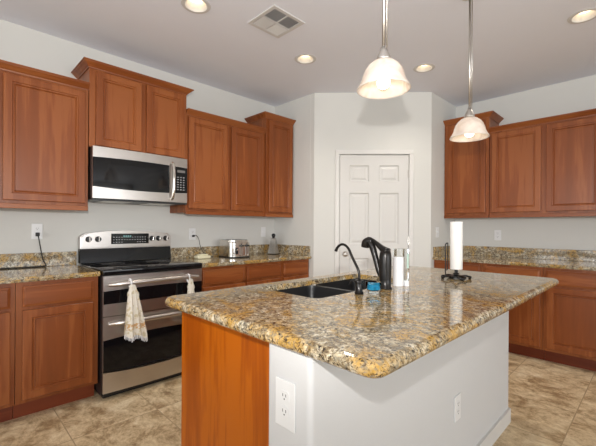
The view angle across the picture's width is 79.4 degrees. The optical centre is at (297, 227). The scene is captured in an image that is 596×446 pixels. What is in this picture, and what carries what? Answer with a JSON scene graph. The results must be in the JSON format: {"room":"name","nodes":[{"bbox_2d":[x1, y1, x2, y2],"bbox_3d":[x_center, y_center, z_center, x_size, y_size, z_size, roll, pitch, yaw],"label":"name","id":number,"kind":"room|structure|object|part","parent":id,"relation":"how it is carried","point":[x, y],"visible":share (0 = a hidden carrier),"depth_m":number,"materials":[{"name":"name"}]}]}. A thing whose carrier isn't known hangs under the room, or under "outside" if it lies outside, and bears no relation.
{"room":"kitchen","nodes":[
{"label":"kitchen","id":0,"kind":"room"},
{"bbox_2d":[0,232,46,268],"bbox_3d":[-2.191,0.170,2.626,0.584,0.269,0.041,0,0,-45],"label":"power cord","id":1,"kind":"object","parent":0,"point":[36,233],"visible":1,"depth_m":2.78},
{"bbox_2d":[0,19,274,265],"bbox_3d":[-4.198,-0.171,0.747,11.085,2.764,0.100,0,0,-45],"label":"wall","id":2,"kind":"structure","parent":0,"point":[21,45],"depth_m":3.16,"materials":[{"name":"paint"}]},
{"bbox_2d":[31,224,42,238],"bbox_3d":[-2.040,0.027,2.809,0.072,0.120,0.007,0,0,-45],"label":"electrical outlet","id":3,"kind":"object","parent":2,"relation":"attached to","point":[35,228],"visible":1,"depth_m":2.80,"materials":[{"name":"plastic"}]},
{"bbox_2d":[0,251,76,267],"bbox_3d":[-2.349,0.248,2.494,1.414,0.112,0.020,0,0,-45],"label":"backsplash","id":4,"kind":"structure","parent":2,"relation":"attached to","point":[70,257],"depth_m":2.80,"materials":[{"name":"stone"}]},
{"bbox_2d":[0,59,89,210],"bbox_3d":[-2.077,-0.622,2.512,1.017,0.976,0.371,0,0,-45],"label":"upper cabinet","id":5,"kind":"object","parent":2,"relation":"attached to","point":[44,114],"visible":1,"depth_m":2.56,"materials":[{"name":"brown wood"}]},
{"bbox_3d":[-1.981,-0.150,2.412,1.016,0.034,0.010,0,0,-45],"label":"light rail","id":6,"kind":"part","parent":5,"relation":"part of","materials":[{"name":"brown wood"}]},
{"bbox_3d":[-1.962,-1.084,2.398,1.017,0.050,0.050,0,0,-45],"label":"crown moulding","id":7,"kind":"part","parent":5,"relation":"part of","materials":[{"name":"brown wood"}]},
{"bbox_2d":[71,57,193,158],"bbox_3d":[-1.422,-0.956,3.150,0.905,0.656,0.383,0,0,-45],"label":"upper cabinet","id":8,"kind":"object","parent":2,"relation":"attached to","point":[129,110],"visible":0.86,"depth_m":2.98,"materials":[{"name":"brown wood"}]},
{"bbox_3d":[-1.446,-0.929,2.911,0.347,0.578,0.022,0,0,-45],"label":"door","id":9,"kind":"part","parent":8,"relation":"part of","materials":[{"name":"brown wood"}]},
{"bbox_3d":[-1.421,-1.259,3.150,0.905,0.050,0.383,0,0,-45],"label":"crown moulding","id":10,"kind":"part","parent":8,"relation":"part of","materials":[{"name":"brown wood"}]},
{"bbox_2d":[88,145,186,205],"bbox_3d":[-1.400,-0.418,3.110,0.772,0.411,0.474,0,0,-45],"label":"microwave oven","id":11,"kind":"object","parent":8,"relation":"attached to","point":[117,176],"visible":1,"depth_m":2.93,"materials":[{"name":"silver metal"}]},
{"bbox_3d":[-1.335,-0.425,2.922,0.599,0.246,0.009,0,0,-44],"label":"door glass","id":12,"kind":"part","parent":11,"relation":"part of","materials":[{"name":"black glass"}]},
{"bbox_3d":[-1.088,-0.411,3.130,0.026,0.340,0.063,0,0,-45],"label":"door handle","id":13,"kind":"part","parent":11,"relation":"part of","materials":[{"name":"silver metal"}]},
{"bbox_3d":[-1.050,-0.424,3.210,0.002,0.236,0.131,0,0,42],"label":"control panel","id":14,"kind":"part","parent":11,"relation":"part of","materials":[{"name":"black glass"}]},
{"bbox_3d":[-1.169,-0.928,3.185,0.348,0.578,0.022,0,0,-45],"label":"door","id":15,"kind":"part","parent":8,"relation":"part of","materials":[{"name":"brown wood"}]},
{"bbox_2d":[189,228,195,239],"bbox_3d":[-1.099,0.065,3.741,0.072,0.120,0.007,0,0,-45],"label":"electrical outlet","id":16,"kind":"object","parent":2,"relation":"attached to","point":[192,231],"visible":1,"depth_m":3.74,"materials":[{"name":"plastic"}]},
{"bbox_2d":[170,108,267,216],"bbox_3d":[-0.804,-0.615,3.772,0.948,0.976,0.371,0,0,-45],"label":"upper cabinet","id":17,"kind":"object","parent":2,"relation":"attached to","point":[225,157],"visible":0.95,"depth_m":3.61,"materials":[{"name":"brown wood"}]},
{"bbox_3d":[-0.867,-0.610,3.503,0.436,0.854,0.022,0,0,-45],"label":"door","id":18,"kind":"part","parent":17,"relation":"part of","materials":[{"name":"brown wood"}]},
{"bbox_3d":[-0.708,-0.143,3.672,0.947,0.034,0.010,0,0,-45],"label":"light rail","id":19,"kind":"part","parent":17,"relation":"part of","materials":[{"name":"brown wood"}]},
{"bbox_3d":[-0.689,-1.077,3.658,0.948,0.050,0.050,0,0,-45],"label":"crown moulding","id":20,"kind":"part","parent":17,"relation":"part of","materials":[{"name":"brown wood"}]},
{"bbox_3d":[-0.540,-0.608,3.827,0.409,0.854,0.022,0,0,-45],"label":"door","id":21,"kind":"part","parent":17,"relation":"part of","materials":[{"name":"brown wood"}]},
{"bbox_2d":[170,244,269,258],"bbox_3d":[-0.785,0.257,4.043,1.391,0.112,0.020,0,0,-45],"label":"backsplash","id":22,"kind":"structure","parent":2,"relation":"attached to","point":[180,252],"depth_m":3.81,"materials":[{"name":"stone"}]},
{"bbox_2d":[261,227,265,236],"bbox_3d":[-0.423,0.049,4.406,0.072,0.120,0.014,0,0,-45],"label":"light switch","id":23,"kind":"object","parent":2,"relation":"attached to","point":[263,229],"visible":1,"depth_m":4.41,"materials":[{"name":"plastic"}]},
{"bbox_2d":[244,111,295,217],"bbox_3d":[-0.329,-0.701,4.234,0.472,1.154,0.383,0,0,-45],"label":"upper cabinet","id":24,"kind":"object","parent":2,"relation":"attached to","point":[278,196],"visible":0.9,"depth_m":4.12,"materials":[{"name":"brown wood"}]},
{"bbox_3d":[-0.326,-1.253,4.234,0.472,0.050,0.383,0,0,-45],"label":"crown moulding","id":25,"kind":"part","parent":24,"relation":"part of","materials":[{"name":"brown wood"}]},
{"bbox_3d":[-0.219,-0.683,4.158,0.421,1.112,0.020,0,0,-45],"label":"frame","id":26,"kind":"part","parent":24,"relation":"part of","materials":[{"name":"brown wood"}]},
{"bbox_3d":[-0.212,-0.140,4.147,0.421,0.034,0.010,0,0,-45],"label":"light rail","id":27,"kind":"part","parent":24,"relation":"part of","materials":[{"name":"brown wood"}]},
{"bbox_3d":[-0.201,-0.695,4.146,0.352,1.032,0.022,0,0,-45],"label":"door","id":28,"kind":"part","parent":24,"relation":"part of","materials":[{"name":"brown wood"}]},
{"bbox_2d":[275,94,310,276],"bbox_3d":[-0.044,-0.146,4.358,0.100,2.764,0.615,0,0,-45],"label":"wall","id":29,"kind":"structure","parent":0,"point":[295,230],"depth_m":4.23,"materials":[{"name":"paint"}]},
{"bbox_2d":[0,0,595,106],"bbox_3d":[0.244,-1.529,-2.603,12.670,0.006,11.100,0,0,-45],"label":"ceiling","id":30,"kind":"structure","parent":0,"point":[517,46],"depth_m":2.92,"materials":[{"name":"paint"}]},
{"bbox_2d":[181,0,210,13],"bbox_3d":[-0.700,-1.560,2.469,0.198,0.065,0.198,0,0,-45],"label":"recessed light","id":31,"kind":"object","parent":30,"relation":"in","point":[194,6],"visible":1,"depth_m":2.51,"materials":[{"name":"beige"}]},
{"bbox_2d":[247,5,304,37],"bbox_3d":[-0.162,-1.524,2.670,0.304,0.010,0.304,0,0,-45],"label":"ceiling vent","id":32,"kind":"object","parent":30,"relation":"in","point":[275,21],"visible":1,"depth_m":2.66,"materials":[{"name":"white metal"}]},
{"bbox_2d":[295,54,315,63],"bbox_3d":[0.067,-1.555,3.248,0.198,0.065,0.198,0,0,-45],"label":"recessed light","id":33,"kind":"object","parent":30,"relation":"in","point":[302,58],"visible":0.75,"depth_m":3.29,"materials":[{"name":"beige glass"}]},
{"bbox_2d":[357,0,410,98],"bbox_3d":[0.385,-1.071,1.607,0.237,0.909,0.237,0,0,-45],"label":"pendant light","id":34,"kind":"object","parent":30,"relation":"hanging from","point":[383,78],"visible":1,"depth_m":1.59,"materials":[{"name":"white glass"}]},
{"bbox_3d":[0.386,-1.151,1.607,0.013,0.688,0.013,0,0,-45],"label":"stem","id":35,"kind":"part","parent":34,"relation":"part of","materials":[{"name":"silver metal"}]},
{"bbox_3d":[0.383,-0.660,1.607,0.060,0.075,0.060,0,0,-45],"label":"light bulb","id":36,"kind":"part","parent":34,"relation":"part of","materials":[{"name":"beige glass"}]},
{"bbox_3d":[0.383,-0.681,1.607,0.237,0.130,0.237,0,0,-45],"label":"lamp shade","id":37,"kind":"part","parent":34,"relation":"part of","materials":[{"name":"white glass"}]},
{"bbox_3d":[0.397,-1.153,1.601,0.006,0.700,0.006,0,0,-44],"label":"cord","id":38,"kind":"part","parent":34,"relation":"part of","materials":[{"name":"silver metal"}]},
{"bbox_2d":[413,63,434,72],"bbox_3d":[1.200,-1.548,3.416,0.198,0.065,0.198,0,0,-45],"label":"recessed light","id":39,"kind":"object","parent":30,"relation":"in","point":[426,67],"visible":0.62,"depth_m":3.46,"materials":[{"name":"beige"}]},
{"bbox_2d":[449,0,489,141],"bbox_3d":[1.113,-1.051,2.328,0.237,0.939,0.237,0,0,-45],"label":"pendant light","id":40,"kind":"object","parent":30,"relation":"hanging from","point":[470,128],"visible":1,"depth_m":2.32,"materials":[{"name":"white glass"}]},
{"bbox_3d":[1.114,-1.131,2.328,0.013,0.718,0.013,0,0,-45],"label":"stem","id":41,"kind":"part","parent":40,"relation":"part of","materials":[{"name":"silver metal"}]},
{"bbox_3d":[1.111,-0.647,2.328,0.237,0.130,0.237,0,0,-45],"label":"lamp shade","id":42,"kind":"part","parent":40,"relation":"part of","materials":[{"name":"white glass"}]},
{"bbox_3d":[1.125,-1.134,2.322,0.006,0.730,0.006,0,0,-44],"label":"cord","id":43,"kind":"part","parent":40,"relation":"part of","materials":[{"name":"silver metal"}]},
{"bbox_2d":[567,7,595,23],"bbox_3d":[2.048,-1.543,2.567,0.198,0.065,0.198,0,0,-45],"label":"recessed light","id":44,"kind":"object","parent":30,"relation":"in","point":[585,15],"visible":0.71,"depth_m":2.60,"materials":[{"name":"beige"}]},
{"bbox_2d":[0,352,595,445],"bbox_3d":[0.227,1.263,-2.603,12.670,0.050,11.100,0,0,-45],"label":"floor","id":45,"kind":"structure","parent":0,"point":[550,403],"depth_m":2.35,"materials":[{"name":"tile"}]},
{"bbox_2d":[0,283,14,422],"bbox_3d":[-2.299,0.781,2.121,0.923,0.884,0.623,0,0,-45],"label":"base cabinet","id":46,"kind":"object","parent":45,"relation":"on","point":[7,291],"visible":0.81,"depth_m":2.20,"materials":[{"name":"brown wood"}]},
{"bbox_3d":[-1.927,0.432,2.067,0.425,0.131,0.020,0,0,-45],"label":"drawer","id":47,"kind":"part","parent":46,"relation":"part of","materials":[{"name":"brown wood"}]},
{"bbox_3d":[-1.928,0.802,2.066,0.425,0.566,0.022,0,0,-45],"label":"door","id":48,"kind":"part","parent":46,"relation":"part of","materials":[{"name":"brown wood"}]},
{"bbox_2d":[0,251,100,283],"bbox_3d":[-2.128,0.266,2.272,1.417,0.144,0.647,0,0,-45],"label":"countertop","id":49,"kind":"structure","parent":46,"relation":"on","point":[60,265],"depth_m":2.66,"materials":[{"name":"beige stone"}]},
{"bbox_2d":[13,276,97,418],"bbox_3d":[-1.803,0.784,2.612,0.467,0.884,0.623,0,0,-45],"label":"base cabinet","id":50,"kind":"object","parent":45,"relation":"on","point":[56,321],"visible":0.81,"depth_m":2.38,"materials":[{"name":"brown wood"}]},
{"bbox_3d":[-1.591,0.434,2.400,0.400,0.131,0.020,0,0,-45],"label":"drawer","id":51,"kind":"part","parent":50,"relation":"part of","materials":[{"name":"brown wood"}]},
{"bbox_3d":[-1.592,0.804,2.399,0.400,0.566,0.022,0,0,-45],"label":"door","id":52,"kind":"part","parent":50,"relation":"part of","materials":[{"name":"brown wood"}]},
{"bbox_2d":[78,230,201,397],"bbox_3d":[-1.306,0.626,3.013,0.780,1.204,0.736,0,0,-45],"label":"range","id":53,"kind":"object","parent":45,"relation":"on","point":[124,365],"visible":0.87,"depth_m":2.78,"materials":[{"name":"silver metal"}]},
{"bbox_3d":[-1.504,0.097,3.228,0.325,0.091,0.003,0,0,-45],"label":"display panel","id":54,"kind":"part","parent":53,"relation":"part of","materials":[{"name":"black glass"}]},
{"bbox_2d":[124,278,147,341],"bbox_3d":[-1.165,0.602,2.589,0.138,0.470,0.095,0,0,-10],"label":"kitchen towel","id":55,"kind":"object","parent":53,"relation":"hanging from","point":[135,325],"visible":1,"depth_m":2.58,"materials":[{"name":"fabric"}]},
{"bbox_2d":[80,258,201,275],"bbox_3d":[-1.307,0.318,3.015,0.780,0.044,0.610,0,0,-45],"label":"cooktop","id":56,"kind":"object","parent":53,"relation":"in","point":[122,266],"depth_m":2.89,"materials":[{"name":"black glass"}]},
{"bbox_3d":[-1.105,1.104,2.806,0.772,0.148,0.037,0,0,-45],"label":"storage drawer","id":57,"kind":"part","parent":53,"relation":"part of","materials":[{"name":"metal"}]},
{"bbox_3d":[-1.103,0.831,2.807,0.772,0.389,0.036,0,0,-45],"label":"oven door","id":58,"kind":"part","parent":53,"relation":"part of","materials":[{"name":"glass"}]},
{"bbox_2d":[94,268,196,396],"bbox_3d":[-1.341,0.769,3.047,0.778,0.858,0.640,0,0,-45],"label":"oven","id":59,"kind":"object","parent":53,"relation":"in","point":[98,387],"depth_m":2.59,"materials":[{"name":"silver metal"}]},
{"bbox_3d":[-1.073,0.683,2.776,0.713,0.039,0.071,0,0,-45],"label":"door handle","id":60,"kind":"part","parent":53,"relation":"part of","materials":[{"name":"metal"}]},
{"bbox_3d":[-1.101,0.489,2.807,0.772,0.287,0.036,0,0,-45],"label":"oven door","id":61,"kind":"part","parent":53,"relation":"part of","materials":[{"name":"metal"}]},
{"bbox_3d":[-1.071,0.401,2.776,0.714,0.042,0.071,0,0,-45],"label":"door handle","id":62,"kind":"part","parent":53,"relation":"part of","materials":[{"name":"metal"}]},
{"bbox_2d":[186,274,194,293],"bbox_3d":[-0.864,0.594,2.906,0.092,0.442,0.095,0,0,-12],"label":"kitchen towel","id":63,"kind":"object","parent":53,"relation":"hanging from","point":[190,286],"visible":0.37,"depth_m":2.89,"materials":[{"name":"fabric"}]},
{"bbox_2d":[202,261,280,291],"bbox_3d":[-0.726,0.790,3.679,0.963,0.884,0.623,0,0,-45],"label":"base cabinet","id":64,"kind":"object","parent":45,"relation":"on","point":[230,276],"visible":0.3,"depth_m":3.42,"materials":[{"name":"brown wood"}]},
{"bbox_3d":[-0.678,0.440,3.305,0.444,0.131,0.020,0,0,-45],"label":"drawer","id":65,"kind":"part","parent":64,"relation":"part of","materials":[{"name":"brown wood"}]},
{"bbox_3d":[-0.679,0.809,3.304,0.444,0.566,0.022,0,0,-45],"label":"door","id":66,"kind":"part","parent":64,"relation":"part of","materials":[{"name":"brown wood"}]},
{"bbox_2d":[170,244,311,267],"bbox_3d":[-0.565,0.275,3.820,1.392,0.144,0.647,0,0,-45],"label":"countertop","id":67,"kind":"structure","parent":64,"relation":"on","point":[257,253],"depth_m":3.80,"materials":[{"name":"beige stone"}]},
{"bbox_2d":[194,254,210,258],"bbox_3d":[-0.974,0.290,3.661,0.144,0.044,0.090,0,0,-45],"label":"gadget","id":68,"kind":"object","parent":67,"relation":"on","point":[199,256],"visible":0.99,"depth_m":3.62,"materials":[{"name":"beige plastic"}]},
{"bbox_2d":[219,239,249,257],"bbox_3d":[-0.679,0.220,3.860,0.263,0.188,0.300,0,0,-45],"label":"toaster","id":69,"kind":"object","parent":67,"relation":"on","point":[228,248],"visible":1,"depth_m":3.76,"materials":[{"name":"silver metal"}]},
{"bbox_3d":[-0.687,0.307,3.868,0.263,0.014,0.278,0,0,-45],"label":"plate","id":70,"kind":"part","parent":69,"relation":"part of","materials":[{"name":"black plastic"}]},
{"bbox_2d":[268,233,278,253],"bbox_3d":[-0.295,0.192,4.319,0.108,0.248,0.088,0,0,25],"label":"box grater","id":71,"kind":"object","parent":67,"relation":"on","point":[273,248],"visible":0.99,"depth_m":4.29,"materials":[{"name":"silver metal"}]},
{"bbox_3d":[-0.341,0.442,3.638,0.440,0.131,0.020,0,0,-45],"label":"drawer","id":72,"kind":"part","parent":64,"relation":"part of","materials":[{"name":"brown wood"}]},
{"bbox_3d":[-0.342,0.811,3.637,0.440,0.566,0.022,0,0,-45],"label":"door","id":73,"kind":"part","parent":64,"relation":"part of","materials":[{"name":"brown wood"}]},
{"bbox_2d":[281,259,308,280],"bbox_3d":[-0.232,0.793,4.168,0.421,0.884,0.623,0,0,-45],"label":"base cabinet","id":74,"kind":"object","parent":45,"relation":"on","point":[291,269],"visible":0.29,"depth_m":3.93,"materials":[{"name":"brown wood"}]},
{"bbox_3d":[-0.022,0.444,3.954,0.374,0.131,0.020,0,0,-45],"label":"drawer","id":75,"kind":"part","parent":74,"relation":"part of","materials":[{"name":"brown wood"}]},
{"bbox_3d":[-0.023,0.813,3.953,0.374,0.566,0.022,0,0,-45],"label":"door","id":76,"kind":"part","parent":74,"relation":"part of","materials":[{"name":"brown wood"}]},
{"bbox_2d":[181,311,510,445],"bbox_3d":[0.398,0.803,1.960,1.896,0.872,0.877,0,0,-45],"label":"kitchen island","id":77,"kind":"object","parent":45,"relation":"on","point":[229,375],"visible":0.48,"depth_m":1.41,"materials":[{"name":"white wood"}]},
{"bbox_3d":[-0.293,0.798,1.419,0.018,0.872,0.673,0,0,-45],"label":"panel","id":78,"kind":"part","parent":77,"relation":"part of","materials":[{"name":"brown wood"}]},
{"bbox_2d":[275,376,295,432],"bbox_3d":[-0.039,0.524,1.067,0.007,0.142,0.085,0,0,-45],"label":"electrical outlet","id":79,"kind":"object","parent":77,"relation":"attached to","point":[285,407],"visible":1,"depth_m":1.06,"materials":[{"name":"plastic"}]},
{"bbox_2d":[280,390,288,403],"bbox_3d":[-0.040,0.501,1.066,0.002,0.034,0.039,0,0,-45],"label":"receptacle","id":80,"kind":"object","parent":79,"relation":"attached to","point":[284,394],"depth_m":1.06,"materials":[{"name":"plastic"}]},
{"bbox_2d":[280,405,288,418],"bbox_3d":[-0.040,0.547,1.066,0.002,0.034,0.039,0,0,-45],"label":"receptacle","id":81,"kind":"object","parent":79,"relation":"attached to","point":[284,409],"depth_m":1.06,"materials":[{"name":"plastic"}]},
{"bbox_2d":[165,266,558,377],"bbox_3d":[0.539,0.344,1.994,2.143,0.045,1.154,0,0,-45],"label":"island countertop","id":82,"kind":"structure","parent":77,"relation":"on","point":[367,335],"depth_m":1.37,"materials":[{"name":"beige stone"}]},
{"bbox_2d":[276,279,392,297],"bbox_3d":[0.240,0.453,2.057,0.892,0.202,0.452,0,0,-45],"label":"sink","id":83,"kind":"object","parent":82,"relation":"in","point":[328,289],"visible":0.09,"depth_m":2.16,"materials":[{"name":"black metal"}]},
{"bbox_3d":[0.082,0.452,1.899,0.445,0.202,0.452,0,0,-45],"label":"bowl","id":84,"kind":"part","parent":83,"relation":"part of","materials":[{"name":"black"}]},
{"bbox_3d":[0.399,0.454,2.214,0.445,0.202,0.452,0,0,-45],"label":"bowl","id":85,"kind":"part","parent":83,"relation":"part of","materials":[{"name":"black"}]},
{"bbox_2d":[334,243,363,294],"bbox_3d":[0.250,0.198,1.786,0.044,0.242,0.176,0,0,-45],"label":"filter faucet","id":86,"kind":"object","parent":82,"relation":"on","point":[359,282],"visible":1,"depth_m":1.74,"materials":[{"name":"brown metal"}]},
{"bbox_3d":[0.245,0.164,1.791,0.017,0.174,0.161,0,0,-45],"label":"spout","id":87,"kind":"part","parent":86,"relation":"part of","materials":[{"name":"brown metal"}]},
{"bbox_2d":[354,279,363,294],"bbox_3d":[0.296,0.283,1.739,0.044,0.072,0.044,0,0,-45],"label":"faucet","id":88,"kind":"object","parent":86,"relation":"on","point":[359,282],"depth_m":1.72,"materials":[{"name":"brown metal"}]},
{"bbox_2d":[366,280,381,293],"bbox_3d":[0.368,0.291,1.751,0.078,0.058,0.078,0,0,-45],"label":"sponge","id":89,"kind":"object","parent":82,"relation":"on","point":[372,286],"visible":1,"depth_m":1.72,"materials":[{"name":"blue"}]},
{"bbox_2d":[361,237,391,289],"bbox_3d":[0.422,0.185,1.939,0.072,0.270,0.186,0,0,-45],"label":"kitchen faucet","id":90,"kind":"object","parent":82,"relation":"on","point":[383,263],"visible":0.98,"depth_m":1.88,"materials":[{"name":"brown metal"}]},
{"bbox_3d":[0.422,0.173,1.939,0.040,0.211,0.111,0,0,-45],"label":"spout","id":91,"kind":"part","parent":90,"relation":"part of","materials":[{"name":"brown metal"}]},
{"bbox_3d":[0.435,0.100,1.926,0.058,0.099,0.125,0,0,-45],"label":"lever handle","id":92,"kind":"part","parent":90,"relation":"part of","materials":[{"name":"brown metal"}]},
{"bbox_2d":[393,248,408,285],"bbox_3d":[0.570,0.219,1.995,0.084,0.205,0.060,0,0,1],"label":"soap dispenser","id":93,"kind":"object","parent":82,"relation":"on","point":[400,256],"visible":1,"depth_m":1.97,"materials":[{"name":"white plastic"}]},
{"bbox_3d":[0.600,0.203,1.995,0.025,0.174,0.056,0,0,1],"label":"soap tank","id":94,"kind":"part","parent":93,"relation":"part of","materials":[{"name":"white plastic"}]},
{"bbox_2d":[441,243,471,280],"bbox_3d":[1.003,0.148,2.276,0.157,0.352,0.157,0,0,-45],"label":"paper towel holder","id":95,"kind":"object","parent":82,"relation":"on","point":[455,275],"visible":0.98,"depth_m":2.27,"materials":[{"name":"brown metal"}]},
{"bbox_3d":[0.949,0.201,2.276,0.040,0.217,0.007,0,0,0],"label":"tension arm","id":96,"kind":"part","parent":95,"relation":"part of","materials":[{"name":"brown metal"}]},
{"bbox_2d":[450,222,462,269],"bbox_3d":[1.004,0.112,2.276,0.074,0.300,0.074,0,0,-45],"label":"paper towel roll","id":97,"kind":"object","parent":95,"relation":"on","point":[456,228],"visible":1,"depth_m":2.24,"materials":[{"name":"white paper"}]},
{"bbox_2d":[454,393,460,422],"bbox_3d":[0.764,0.861,1.718,0.072,0.120,0.007,0,0,-45],"label":"electrical outlet","id":98,"kind":"object","parent":77,"relation":"attached to","point":[457,399],"visible":1,"depth_m":1.71,"materials":[{"name":"plastic"}]},
{"bbox_3d":[0.633,1.196,1.720,1.896,0.088,0.203,0,0,-45],"label":"baseboard","id":99,"kind":"part","parent":77,"relation":"part of","materials":[{"name":"white paint"}]},
{"bbox_2d":[434,260,481,271],"bbox_3d":[1.927,0.806,4.098,0.623,0.884,0.510,0,0,-45],"label":"base cabinet","id":100,"kind":"object","parent":45,"relation":"on","point":[467,266],"visible":0.09,"depth_m":3.81,"materials":[{"name":"brown wood"}]},
{"bbox_2d":[432,246,595,270],"bbox_3d":[2.577,0.293,3.430,0.647,0.144,2.374,0,0,-45],"label":"countertop","id":101,"kind":"structure","parent":100,"relation":"on","point":[534,257],"depth_m":3.76,"materials":[{"name":"beige stone"}]},
{"bbox_2d":[482,263,544,359],"bbox_3d":[2.295,0.808,3.727,0.623,0.884,0.528,0,0,-45],"label":"base cabinet","id":102,"kind":"object","parent":45,"relation":"on","point":[526,319],"visible":0.42,"depth_m":3.43,"materials":[{"name":"brown wood"}]},
{"bbox_3d":[2.087,0.456,3.514,0.020,0.131,0.478,0,0,-45],"label":"drawer","id":103,"kind":"part","parent":102,"relation":"part of","materials":[{"name":"brown wood"}]},
{"bbox_3d":[2.084,0.826,3.513,0.022,0.566,0.478,0,0,-45],"label":"door","id":104,"kind":"part","parent":102,"relation":"part of","materials":[{"name":"brown wood"}]},
{"bbox_2d":[543,267,595,370],"bbox_3d":[2.658,0.810,3.361,0.623,0.884,0.498,0,0,-45],"label":"base cabinet","id":105,"kind":"object","parent":45,"relation":"on","point":[569,307],"visible":0.81,"depth_m":3.19,"materials":[{"name":"brown wood"}]},
{"bbox_3d":[2.447,0.458,3.151,0.020,0.131,0.448,0,0,-45],"label":"drawer","id":106,"kind":"part","parent":105,"relation":"part of","materials":[{"name":"brown wood"}]},
{"bbox_3d":[2.444,0.828,3.149,0.022,0.566,0.448,0,0,-45],"label":"door","id":107,"kind":"part","parent":105,"relation":"part of","materials":[{"name":"brown wood"}]},
{"bbox_2d":[310,92,434,284],"bbox_3d":[0.836,-0.141,4.097,1.431,2.764,0.110,0,0,2],"label":"wall","id":108,"kind":"structure","parent":0,"point":[339,121],"depth_m":4.05,"materials":[{"name":"paint"}]},
{"bbox_2d":[339,155,408,272],"bbox_3d":[0.859,0.204,4.033,0.784,2.050,0.099,0,0,2],"label":"door","id":109,"kind":"structure","parent":108,"relation":"in","point":[373,189],"depth_m":4.05,"materials":[{"name":"paint"}]},
{"bbox_2d":[335,150,413,273],"bbox_3d":[0.855,0.183,4.089,0.876,2.117,0.124,0,0,2],"label":"trim","id":110,"kind":"structure","parent":108,"relation":"attached to","point":[338,153],"depth_m":4.03,"materials":[{"name":"white paint"}]},
{"bbox_2d":[434,95,455,246],"bbox_3d":[1.718,-0.136,4.319,0.622,2.764,0.100,0,0,-45],"label":"wall","id":111,"kind":"structure","parent":0,"point":[444,110],"depth_m":4.20,"materials":[{"name":"paint"}]},
{"bbox_2d":[436,227,438,236],"bbox_3d":[1.608,0.051,4.131,0.072,0.120,0.014,0,0,-45],"label":"light switch","id":112,"kind":"object","parent":111,"relation":"attached to","point":[437,228],"visible":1,"depth_m":4.13,"materials":[{"name":"plastic"}]},
{"bbox_2d":[455,75,595,250],"bbox_3d":[5.308,-0.115,1.207,0.100,2.764,9.375,0,0,-45],"label":"wall","id":113,"kind":"structure","parent":0,"point":[570,233],"depth_m":3.88,"materials":[{"name":"paint"}]},
{"bbox_2d":[443,111,503,217],"bbox_3d":[2.032,-0.684,4.173,0.383,1.148,0.539,0,0,-45],"label":"upper cabinet","id":114,"kind":"object","parent":113,"relation":"attached to","point":[467,164],"visible":0.86,"depth_m":4.07,"materials":[{"name":"brown wood"}]},
{"bbox_3d":[1.907,-0.128,4.088,0.010,0.034,0.488,0,0,-45],"label":"light rail","id":115,"kind":"part","parent":114,"relation":"part of","materials":[{"name":"brown wood"}]},
{"bbox_3d":[1.905,-0.680,4.083,0.022,1.026,0.420,0,0,-45],"label":"door","id":116,"kind":"part","parent":114,"relation":"part of","materials":[{"name":"brown wood"}]},
{"bbox_3d":[1.921,-0.667,4.099,0.020,1.106,0.488,0,0,-45],"label":"frame","id":117,"kind":"part","parent":114,"relation":"part of","materials":[{"name":"brown wood"}]},
{"bbox_3d":[2.035,-1.233,4.173,0.383,0.050,0.539,0,0,-45],"label":"crown moulding","id":118,"kind":"part","parent":114,"relation":"part of","materials":[{"name":"brown wood"}]},
{"bbox_2d":[494,230,500,239],"bbox_3d":[2.311,0.085,4.155,0.007,0.120,0.072,0,0,-45],"label":"electrical outlet","id":119,"kind":"object","parent":113,"relation":"attached to","point":[497,233],"visible":1,"depth_m":4.15,"materials":[{"name":"plastic"}]},
{"bbox_2d":[463,246,595,261],"bbox_3d":[2.800,0.279,3.650,0.020,0.112,2.374,0,0,-45],"label":"backsplash","id":120,"kind":"structure","parent":113,"relation":"attached to","point":[535,253],"depth_m":3.89,"materials":[{"name":"stone"}]},
{"bbox_2d":[489,108,595,217],"bbox_3d":[2.536,-0.595,3.672,0.371,0.976,0.979,0,0,-45],"label":"upper cabinet","id":121,"kind":"object","parent":113,"relation":"attached to","point":[541,167],"visible":1,"depth_m":3.56,"materials":[{"name":"brown wood"}]},
{"bbox_3d":[2.263,-0.592,3.739,0.022,0.854,0.450,0,0,-45],"label":"door","id":122,"kind":"part","parent":121,"relation":"part of","materials":[{"name":"brown wood"}]},
{"bbox_3d":[2.433,-0.124,3.574,0.010,0.034,0.978,0,0,-45],"label":"light rail","id":123,"kind":"part","parent":121,"relation":"part of","materials":[{"name":"brown wood"}]},
{"bbox_3d":[2.425,-1.058,3.559,0.050,0.050,0.979,0,0,-45],"label":"crown moulding","id":124,"kind":"part","parent":121,"relation":"part of","materials":[{"name":"brown wood"}]},
{"bbox_3d":[2.605,-0.589,3.393,0.022,0.854,0.435,0,0,-45],"label":"door","id":125,"kind":"part","parent":121,"relation":"part of","materials":[{"name":"brown wood"}]}
]}

